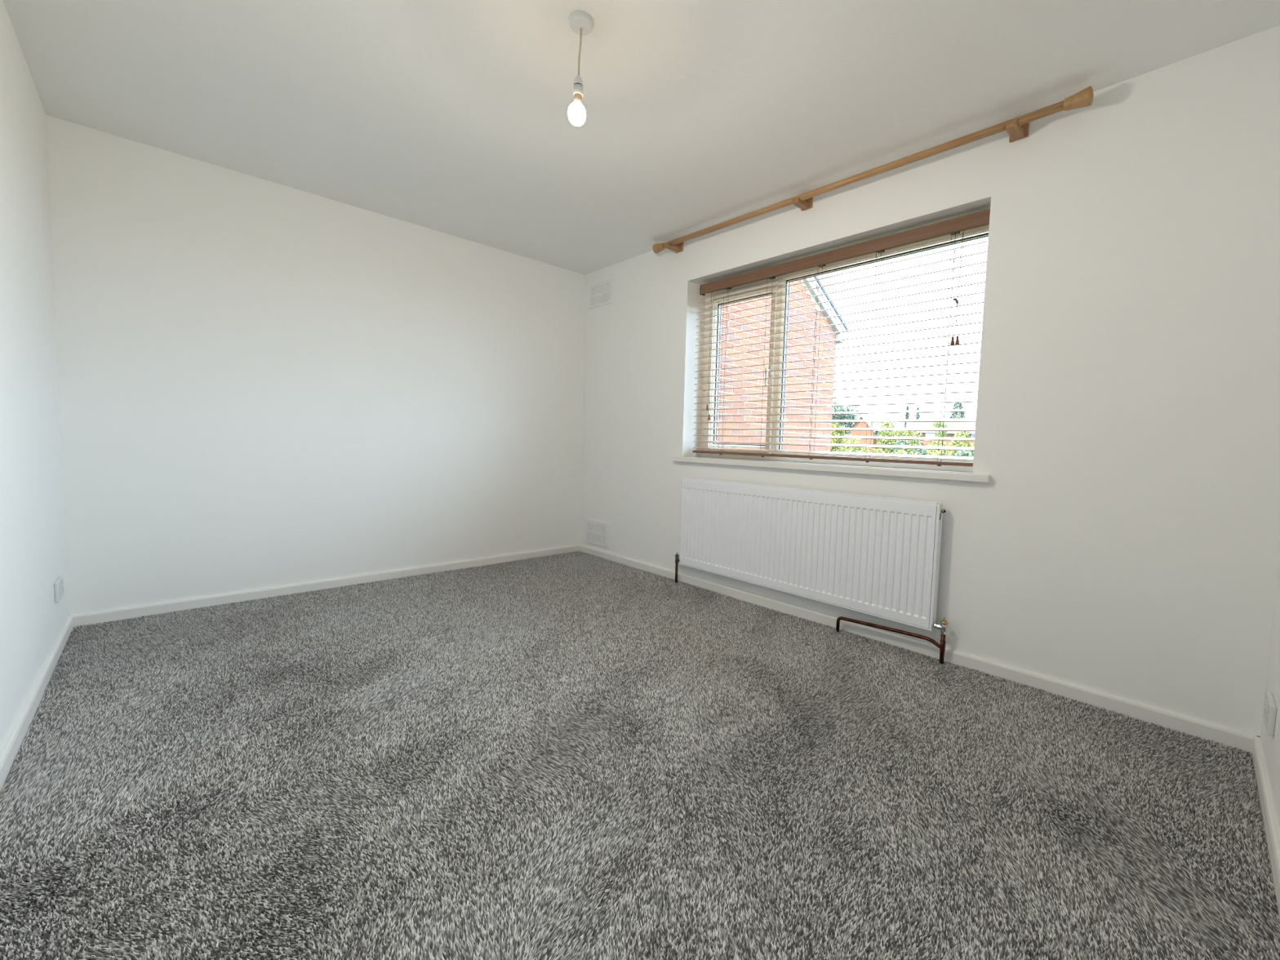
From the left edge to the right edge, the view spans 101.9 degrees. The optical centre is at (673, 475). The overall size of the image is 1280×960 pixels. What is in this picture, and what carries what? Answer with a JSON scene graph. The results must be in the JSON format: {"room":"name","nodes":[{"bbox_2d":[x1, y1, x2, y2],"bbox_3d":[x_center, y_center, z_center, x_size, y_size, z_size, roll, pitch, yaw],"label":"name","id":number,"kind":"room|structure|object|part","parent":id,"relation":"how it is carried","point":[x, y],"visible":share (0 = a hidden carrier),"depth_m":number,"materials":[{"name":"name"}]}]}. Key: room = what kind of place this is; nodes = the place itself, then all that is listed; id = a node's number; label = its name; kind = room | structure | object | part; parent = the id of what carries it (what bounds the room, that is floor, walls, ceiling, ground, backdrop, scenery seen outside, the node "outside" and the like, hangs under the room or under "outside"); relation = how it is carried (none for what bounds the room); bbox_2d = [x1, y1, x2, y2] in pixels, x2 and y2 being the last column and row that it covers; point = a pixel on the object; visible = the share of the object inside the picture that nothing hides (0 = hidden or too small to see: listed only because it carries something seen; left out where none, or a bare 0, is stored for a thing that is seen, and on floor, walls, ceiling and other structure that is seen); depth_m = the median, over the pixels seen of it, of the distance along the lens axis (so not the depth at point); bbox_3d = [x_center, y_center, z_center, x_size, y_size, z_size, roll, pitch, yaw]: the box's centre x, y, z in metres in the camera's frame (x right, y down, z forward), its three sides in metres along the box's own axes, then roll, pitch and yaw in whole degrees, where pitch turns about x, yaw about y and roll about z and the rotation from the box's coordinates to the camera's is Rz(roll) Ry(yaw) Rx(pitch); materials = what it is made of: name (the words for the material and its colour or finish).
{"room":"empty bedroom","nodes":[
{"label":"empty bedroom","id":0,"kind":"room"},
{"bbox_2d":[0,0,68,751],"bbox_3d":[-1.554,-0.295,0.986,0.120,2.950,4.219,-2,5,-44],"label":"wall","id":1,"kind":"structure","parent":0,"point":[33,548],"depth_m":1.87,"materials":[{"name":"white paint"}]},
{"bbox_2d":[0,614,73,792],"bbox_3d":[-1.541,0.851,1.107,0.015,0.067,4.019,-2,5,-44],"label":"baseboard","id":2,"kind":"structure","parent":1,"relation":"attached to","point":[10,749],"depth_m":1.73,"materials":[{"name":"white paint"}]},
{"bbox_2d":[53,575,63,602],"bbox_3d":[-2.704,0.501,2.281,0.016,0.088,0.146,-2,5,-44],"label":"wall socket","id":3,"kind":"object","parent":1,"relation":"attached to","point":[59,584],"visible":1,"depth_m":2.24,"materials":[{"name":"white plastic"}]},
{"bbox_2d":[45,115,585,614],"bbox_3d":[-1.831,-0.473,3.608,3.367,2.950,0.120,-2,5,-44],"label":"wall","id":4,"kind":"structure","parent":0,"point":[262,383],"depth_m":3.05,"materials":[{"name":"white paint"}]},
{"bbox_2d":[71,544,579,627],"bbox_3d":[-1.890,0.682,3.564,2.967,0.067,0.015,-2,5,-44],"label":"baseboard","id":5,"kind":"structure","parent":4,"relation":"attached to","point":[117,614],"depth_m":3.13,"materials":[{"name":"white paint"}]},
{"bbox_2d":[0,558,1279,959],"bbox_3d":[-0.422,0.991,2.222,3.367,0.294,4.219,-2,5,-44],"label":"floor","id":6,"kind":"structure","parent":0,"point":[92,856],"depth_m":1.25,"materials":[{"name":"grey carpet"}]},
{"bbox_2d":[0,551,1279,959],"bbox_3d":[-0.489,0.840,2.143,2.937,0.013,3.989,-2,5,-44],"label":"carpet","id":7,"kind":"object","parent":6,"relation":"on","point":[538,596],"visible":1,"depth_m":1.46,"materials":[{"name":"grey carpet"}]},
{"bbox_2d":[675,563,678,582],"bbox_3d":[0.018,0.694,3.658,0.017,0.153,0.018,-2,5,-44],"label":"pipe","id":8,"kind":"object","parent":6,"relation":"attached to","point":[676,564],"visible":0.8,"depth_m":3.65,"materials":[{"name":"orange metal"}]},
{"bbox_2d":[835,616,945,664],"bbox_3d":[1.066,0.794,2.594,0.022,0.153,0.543,-2,5,-44],"label":"pipe","id":9,"kind":"object","parent":6,"relation":"attached to","point":[942,646],"visible":0.94,"depth_m":2.52,"materials":[{"name":"orange metal"}]},
{"bbox_2d":[3,0,1279,275],"bbox_3d":[-0.341,-1.681,2.050,3.367,0.250,4.219,-2,5,-44],"label":"ceiling","id":10,"kind":"structure","parent":0,"point":[449,117],"depth_m":2.08,"materials":[{"name":"white paint"}]},
{"bbox_2d":[567,9,593,126],"bbox_3d":[-0.318,-1.366,1.760,0.083,0.338,0.083,-2,5,-44],"label":"pendant lamp","id":11,"kind":"object","parent":10,"relation":"hanging from","point":[581,23],"visible":1,"depth_m":1.75,"materials":[{"name":"white plastic"}]},
{"bbox_3d":[-0.331,-1.230,1.769,0.062,0.065,0.062,-2,5,-44],"label":"bulb","id":12,"kind":"part","parent":11,"relation":"part of","materials":[{"name":"white glass"}]},
{"bbox_2d":[579,25,1279,736],"bbox_3d":[0.708,-0.245,3.219,0.300,2.700,4.019,-2,5,-44],"label":"wall","id":13,"kind":"structure","parent":0,"point":[1122,539],"depth_m":2.05,"materials":[{"name":"white paint"}]},
{"bbox_2d":[585,519,608,547],"bbox_3d":[-0.656,0.495,4.410,0.012,0.199,0.309,-2,5,-44],"label":"air vent","id":14,"kind":"object","parent":13,"relation":"in","point":[597,532],"visible":1,"depth_m":4.40,"materials":[{"name":"white plastic"}]},
{"bbox_3d":[-0.654,0.495,4.412,0.006,0.191,0.301,-2,5,-44],"label":"plate","id":15,"kind":"part","parent":14,"relation":"part of","materials":[{"name":"white plastic"}]},
{"bbox_2d":[588,278,613,309],"bbox_3d":[-0.607,-1.499,4.295,0.012,0.189,0.316,-2,5,-44],"label":"air vent","id":16,"kind":"object","parent":13,"relation":"in","point":[601,294],"visible":1,"depth_m":4.29,"materials":[{"name":"white plastic"}]},
{"bbox_3d":[-0.605,-1.499,4.296,0.006,0.181,0.308,-2,5,-44],"label":"plate","id":17,"kind":"part","parent":16,"relation":"part of","materials":[{"name":"white plastic"}]},
{"bbox_2d":[679,477,945,631],"bbox_3d":[0.662,0.374,3.015,0.080,0.604,1.686,-2,5,-44],"label":"radiator","id":18,"kind":"object","parent":13,"relation":"attached to","point":[872,555],"visible":1,"depth_m":2.82,"materials":[{"name":"white metal"}]},
{"bbox_2d":[675,551,679,563],"bbox_3d":[0.029,0.581,3.643,0.031,0.076,0.054,-2,5,-44],"label":"radiator valve","id":19,"kind":"object","parent":18,"relation":"attached to","point":[677,558],"visible":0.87,"depth_m":3.64,"materials":[{"name":"grey metal"}]},
{"bbox_3d":[0.062,0.305,3.601,0.045,0.570,0.002,-2,5,-44],"label":"panel","id":20,"kind":"part","parent":18,"relation":"part of","materials":[{"name":"white metal"}]},
{"bbox_2d":[683,477,940,504],"bbox_3d":[0.654,0.076,2.990,0.042,0.007,1.644,-2,5,-44],"label":"grille","id":21,"kind":"object","parent":18,"relation":"attached to","point":[747,486],"depth_m":2.85,"materials":[{"name":"white metal"}]},
{"bbox_3d":[1.229,0.417,2.416,0.045,0.570,0.002,-2,5,-44],"label":"panel","id":22,"kind":"part","parent":18,"relation":"part of","materials":[{"name":"white metal"}]},
{"bbox_2d":[933,617,947,635],"bbox_3d":[1.243,0.698,2.410,0.031,0.076,0.054,-2,5,-44],"label":"radiator valve","id":23,"kind":"object","parent":18,"relation":"attached to","point":[943,626],"visible":1,"depth_m":2.40,"materials":[{"name":"silver metal"}]},
{"bbox_2d":[672,224,990,482],"bbox_3d":[0.807,-0.661,3.048,0.290,1.256,1.992,-2,5,-44],"label":"window","id":24,"kind":"structure","parent":13,"relation":"in","point":[953,473],"depth_m":3.29,"materials":[{"name":"white plastic"}]},
{"bbox_3d":[0.599,-0.631,3.303,0.055,0.137,0.020,-2,5,-44],"label":"handle","id":25,"kind":"part","parent":24,"relation":"part of","materials":[{"name":"white plastic"}]},
{"bbox_3d":[0.765,-0.051,3.065,0.225,0.036,1.992,-2,5,-44],"label":"sill","id":26,"kind":"part","parent":24,"relation":"part of","materials":[{"name":"white paint"}]},
{"bbox_2d":[692,208,990,466],"bbox_3d":[0.795,-0.676,3.034,0.075,1.170,1.818,-2,5,-44],"label":"blind","id":27,"kind":"object","parent":24,"relation":"attached to","point":[954,226],"visible":0.94,"depth_m":2.83,"materials":[{"name":"brown wood"}]},
{"bbox_3d":[0.250,-0.832,3.547,0.002,0.831,0.021,-2,5,-44],"label":"tilt cord","id":28,"kind":"part","parent":27,"relation":"part of","materials":[{"name":"beige fabric"}]},
{"bbox_3d":[0.338,-0.709,3.510,0.056,1.106,0.002,-2,5,-44],"label":"ladder cord","id":29,"kind":"part","parent":27,"relation":"part of","materials":[{"name":"beige fabric"}]},
{"bbox_3d":[0.344,-0.711,3.505,0.002,1.102,0.002,2,4,0],"label":"lift cord","id":30,"kind":"part","parent":27,"relation":"part of","materials":[{"name":"beige fabric"}]},
{"bbox_3d":[0.583,-0.686,3.262,0.056,1.106,0.002,-2,5,-44],"label":"ladder cord","id":31,"kind":"part","parent":27,"relation":"part of","materials":[{"name":"white fabric"}]},
{"bbox_3d":[0.820,-0.665,3.022,0.002,1.102,0.002,0,4,-30],"label":"lift cord","id":32,"kind":"part","parent":27,"relation":"part of","materials":[{"name":"white fabric"}]},
{"bbox_3d":[0.825,-0.662,3.016,0.056,1.106,0.002,-2,5,-44],"label":"ladder cord","id":33,"kind":"part","parent":27,"relation":"part of","materials":[{"name":"white fabric"}]},
{"bbox_3d":[0.784,-0.109,3.077,0.052,0.017,1.810,-2,5,-44],"label":"rail","id":34,"kind":"part","parent":27,"relation":"part of","materials":[{"name":"brown wood"}]},
{"bbox_3d":[1.066,-0.639,2.771,0.056,1.106,0.002,-2,5,-44],"label":"ladder cord","id":35,"kind":"part","parent":27,"relation":"part of","materials":[{"name":"white fabric"}]},
{"bbox_3d":[1.321,-0.615,2.512,0.056,1.106,0.002,-2,5,-44],"label":"ladder cord","id":36,"kind":"part","parent":27,"relation":"part of","materials":[{"name":"white fabric"}]},
{"bbox_3d":[1.327,-0.617,2.506,0.002,1.102,0.002,0,4,-30],"label":"lift cord","id":37,"kind":"part","parent":27,"relation":"part of","materials":[{"name":"white fabric"}]},
{"bbox_3d":[1.338,-0.902,2.434,0.002,0.510,0.021,-2,5,-44],"label":"pull cord","id":38,"kind":"part","parent":27,"relation":"part of","materials":[{"name":"white fabric"}]},
{"bbox_2d":[652,85,1093,253],"bbox_3d":[0.744,-1.516,2.832,0.132,0.081,2.436,-2,5,-44],"label":"pole","id":39,"kind":"object","parent":13,"relation":"attached to","point":[1017,128],"visible":1,"depth_m":2.39,"materials":[{"name":"brown wood"}]},
{"bbox_3d":[0.037,-1.597,3.635,0.012,0.064,0.068,-2,5,-44],"label":"wall plate","id":40,"kind":"part","parent":39,"relation":"part of","materials":[{"name":"brown wood"}]},
{"bbox_3d":[0.747,-1.528,2.914,0.012,0.064,0.068,-2,5,-44],"label":"wall plate","id":41,"kind":"part","parent":39,"relation":"part of","materials":[{"name":"brown wood"}]},
{"bbox_3d":[1.460,-1.452,2.191,0.012,0.064,0.068,-2,5,-44],"label":"wall plate","id":42,"kind":"part","parent":39,"relation":"part of","materials":[{"name":"brown wood"}]},
{"bbox_2d":[579,544,1259,753],"bbox_3d":[0.565,0.781,3.175,0.015,0.067,4.019,-2,5,-44],"label":"baseboard","id":43,"kind":"structure","parent":13,"relation":"attached to","point":[1188,725],"depth_m":2.29,"materials":[{"name":"white paint"}]},
{"bbox_2d":[1259,551,1279,831],"bbox_3d":[1.067,-0.195,0.666,3.367,2.950,0.120,-2,5,-44],"label":"wall","id":44,"kind":"structure","parent":0,"point":[1270,744],"depth_m":1.57,"materials":[{"name":"white paint"}]},
{"bbox_2d":[1251,735,1279,920],"bbox_3d":[0.914,0.950,0.718,2.967,0.067,0.015,-2,5,-44],"label":"baseboard","id":45,"kind":"structure","parent":44,"relation":"attached to","point":[1272,831],"depth_m":1.39,"materials":[{"name":"white paint"}]},
{"bbox_2d":[1262,691,1276,736],"bbox_3d":[1.782,0.712,1.552,0.146,0.088,0.016,-2,5,-44],"label":"wall socket","id":46,"kind":"object","parent":44,"relation":"attached to","point":[1270,708],"visible":1,"depth_m":1.51,"materials":[{"name":"white plastic"}]},
{"label":"outside","id":47,"kind":"structure","parent":0,"visible":0},
{"bbox_3d":[77.921,-0.767,110.182,259.680,0.400,280.000,-2,5,-44],"label":"ground","id":48,"kind":"structure","parent":47,"visible":0},
{"bbox_2d":[716,275,848,451],"bbox_3d":[-0.763,-0.490,7.654,3.785,7.430,5.089,-2,5,-44],"label":"neighbouring house","id":49,"kind":"structure","parent":48,"relation":"on","point":[823,298],"depth_m":6.24,"materials":[{"name":"red"}]},
{"bbox_2d":[830,422,844,451],"bbox_3d":[9.446,-0.596,30.684,1.314,5.307,1.512,4,4,29],"label":"broadleaf tree","id":50,"kind":"object","parent":48,"relation":"on","point":[833,433],"visible":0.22,"depth_m":30.13,"materials":[{"name":"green plant"}]},
{"bbox_2d":[831,400,861,444],"bbox_3d":[21.194,-4.755,66.233,5.909,9.754,4.396,-2,5,-44],"label":"broadleaf tree","id":51,"kind":"object","parent":48,"relation":"on","point":[836,416],"visible":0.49,"depth_m":65.44,"materials":[{"name":"green plant"}]},
{"bbox_2d":[839,433,874,453],"bbox_3d":[8.804,0.165,25.682,1.894,4.390,2.312,-2,5,-44],"label":"shrub","id":52,"kind":"object","parent":48,"relation":"on","point":[844,440],"visible":0.09,"depth_m":25.25,"materials":[{"name":"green plant"}]},
{"bbox_2d":[841,415,875,450],"bbox_3d":[37.886,-7.144,108.194,8.050,10.150,8.850,3,4,24],"label":"house","id":53,"kind":"structure","parent":48,"relation":"on","point":[858,424],"depth_m":103.61,"materials":[{"name":"brick"}]},
{"bbox_2d":[848,448,871,453],"bbox_3d":[6.790,0.858,19.264,1.659,3.710,1.726,0,4,-20],"label":"shrub","id":54,"kind":"object","parent":48,"relation":"on","point":[850,451],"visible":0.02,"depth_m":18.95,"materials":[{"name":"green plant"}]},
{"bbox_2d":[857,443,891,453],"bbox_3d":[9.648,0.423,25.347,2.002,3.970,2.043,2,4,2],"label":"shrub","id":55,"kind":"object","parent":48,"relation":"on","point":[862,450],"visible":0.05,"depth_m":24.93,"materials":[{"name":"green plant"}]},
{"bbox_2d":[871,417,905,453],"bbox_3d":[43.821,-6.734,106.574,6.300,9.900,7.950,3,4,24],"label":"house","id":56,"kind":"structure","parent":48,"relation":"on","point":[873,424],"depth_m":104.42,"materials":[{"name":"brick"}]},
{"bbox_2d":[876,417,906,453],"bbox_3d":[13.071,-0.671,31.399,1.854,5.583,2.178,-2,5,-44],"label":"broadleaf tree","id":57,"kind":"object","parent":48,"relation":"on","point":[884,433],"visible":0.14,"depth_m":31.18,"materials":[{"name":"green plant"}]},
{"bbox_2d":[888,448,906,453],"bbox_3d":[7.606,0.912,18.552,1.719,3.742,1.959,4,4,31],"label":"shrub","id":58,"kind":"object","parent":48,"relation":"on","point":[899,451],"visible":0.02,"depth_m":18.14,"materials":[{"name":"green plant"}]},
{"bbox_2d":[904,405,909,427],"bbox_3d":[54.976,-9.443,123.013,2.940,13.872,2.818,-2,5,-44],"label":"conifer","id":59,"kind":"object","parent":48,"relation":"on","point":[907,415],"visible":0.26,"depth_m":122.46,"materials":[{"name":"green plant"}]},
{"bbox_2d":[893,426,922,453],"bbox_3d":[16.006,-0.691,35.745,2.173,5.245,2.414,-2,5,-44],"label":"broadleaf tree","id":60,"kind":"object","parent":48,"relation":"on","point":[908,433],"visible":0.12,"depth_m":35.16,"materials":[{"name":"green plant"}]},
{"bbox_2d":[890,435,931,455],"bbox_3d":[9.895,0.480,22.068,2.057,4.292,2.285,3,4,20],"label":"shrub","id":61,"kind":"object","parent":48,"relation":"on","point":[901,442],"visible":0.06,"depth_m":21.73,"materials":[{"name":"green plant"}]},
{"bbox_2d":[915,408,919,418],"bbox_3d":[55.351,-8.803,118.390,2.829,13.209,2.811,-2,5,-44],"label":"conifer","id":62,"kind":"object","parent":48,"relation":"on","point":[917,415],"visible":0.19,"depth_m":117.95,"materials":[{"name":"green plant"}]},
{"bbox_2d":[899,444,940,455],"bbox_3d":[8.805,0.839,18.749,1.735,3.936,1.649,-2,5,-44],"label":"shrub","id":63,"kind":"object","parent":48,"relation":"on","point":[911,452],"visible":0.02,"depth_m":18.38,"materials":[{"name":"green plant"}]},
{"bbox_2d":[905,422,942,453],"bbox_3d":[49.890,-6.303,103.901,6.400,9.750,7.950,3,4,24],"label":"house","id":64,"kind":"structure","parent":48,"relation":"on","point":[908,424],"depth_m":101.03,"materials":[{"name":"brick"}]},
{"bbox_3d":[49.596,-7.551,100.180,1.800,1.800,0.080,3,4,24],"label":"cladding panel","id":65,"kind":"part","parent":64,"relation":"part of","materials":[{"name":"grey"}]},
{"bbox_2d":[916,440,950,455],"bbox_3d":[11.197,0.505,22.472,1.853,4.269,1.743,-2,5,-44],"label":"shrub","id":66,"kind":"object","parent":48,"relation":"on","point":[934,442],"visible":0.04,"depth_m":22.02,"materials":[{"name":"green plant"}]},
{"bbox_2d":[933,416,947,443],"bbox_3d":[43.250,-4.951,84.433,2.917,9.149,2.672,-2,5,-44],"label":"broadleaf tree","id":67,"kind":"object","parent":48,"relation":"on","point":[936,424],"visible":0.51,"depth_m":83.88,"materials":[{"name":"green plant"}]},
{"bbox_2d":[949,402,964,418],"bbox_3d":[62.098,-9.096,113.882,3.655,14.783,3.684,-2,5,-44],"label":"broadleaf tree","id":68,"kind":"object","parent":48,"relation":"on","point":[957,405],"visible":0.22,"depth_m":113.03,"materials":[{"name":"green plant"}]},
{"bbox_2d":[942,421,975,456],"bbox_3d":[55.617,-5.865,100.966,6.400,9.600,7.950,3,4,24],"label":"house","id":69,"kind":"structure","parent":48,"relation":"on","point":[950,424],"depth_m":98.79,"materials":[{"name":"brick"}]},
{"bbox_2d":[949,425,974,457],"bbox_3d":[15.773,-0.099,27.782,1.964,5.071,2.137,-2,5,-44],"label":"broadleaf tree","id":70,"kind":"object","parent":48,"relation":"on","point":[957,443],"visible":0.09,"depth_m":27.59,"materials":[{"name":"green plant"}]},
{"bbox_2d":[952,450,973,456],"bbox_3d":[9.973,0.923,17.325,1.804,4.022,1.676,0,4,-22],"label":"shrub","id":71,"kind":"object","parent":48,"relation":"on","point":[958,452],"visible":0.02,"depth_m":17.09,"materials":[{"name":"green plant"}]}
]}

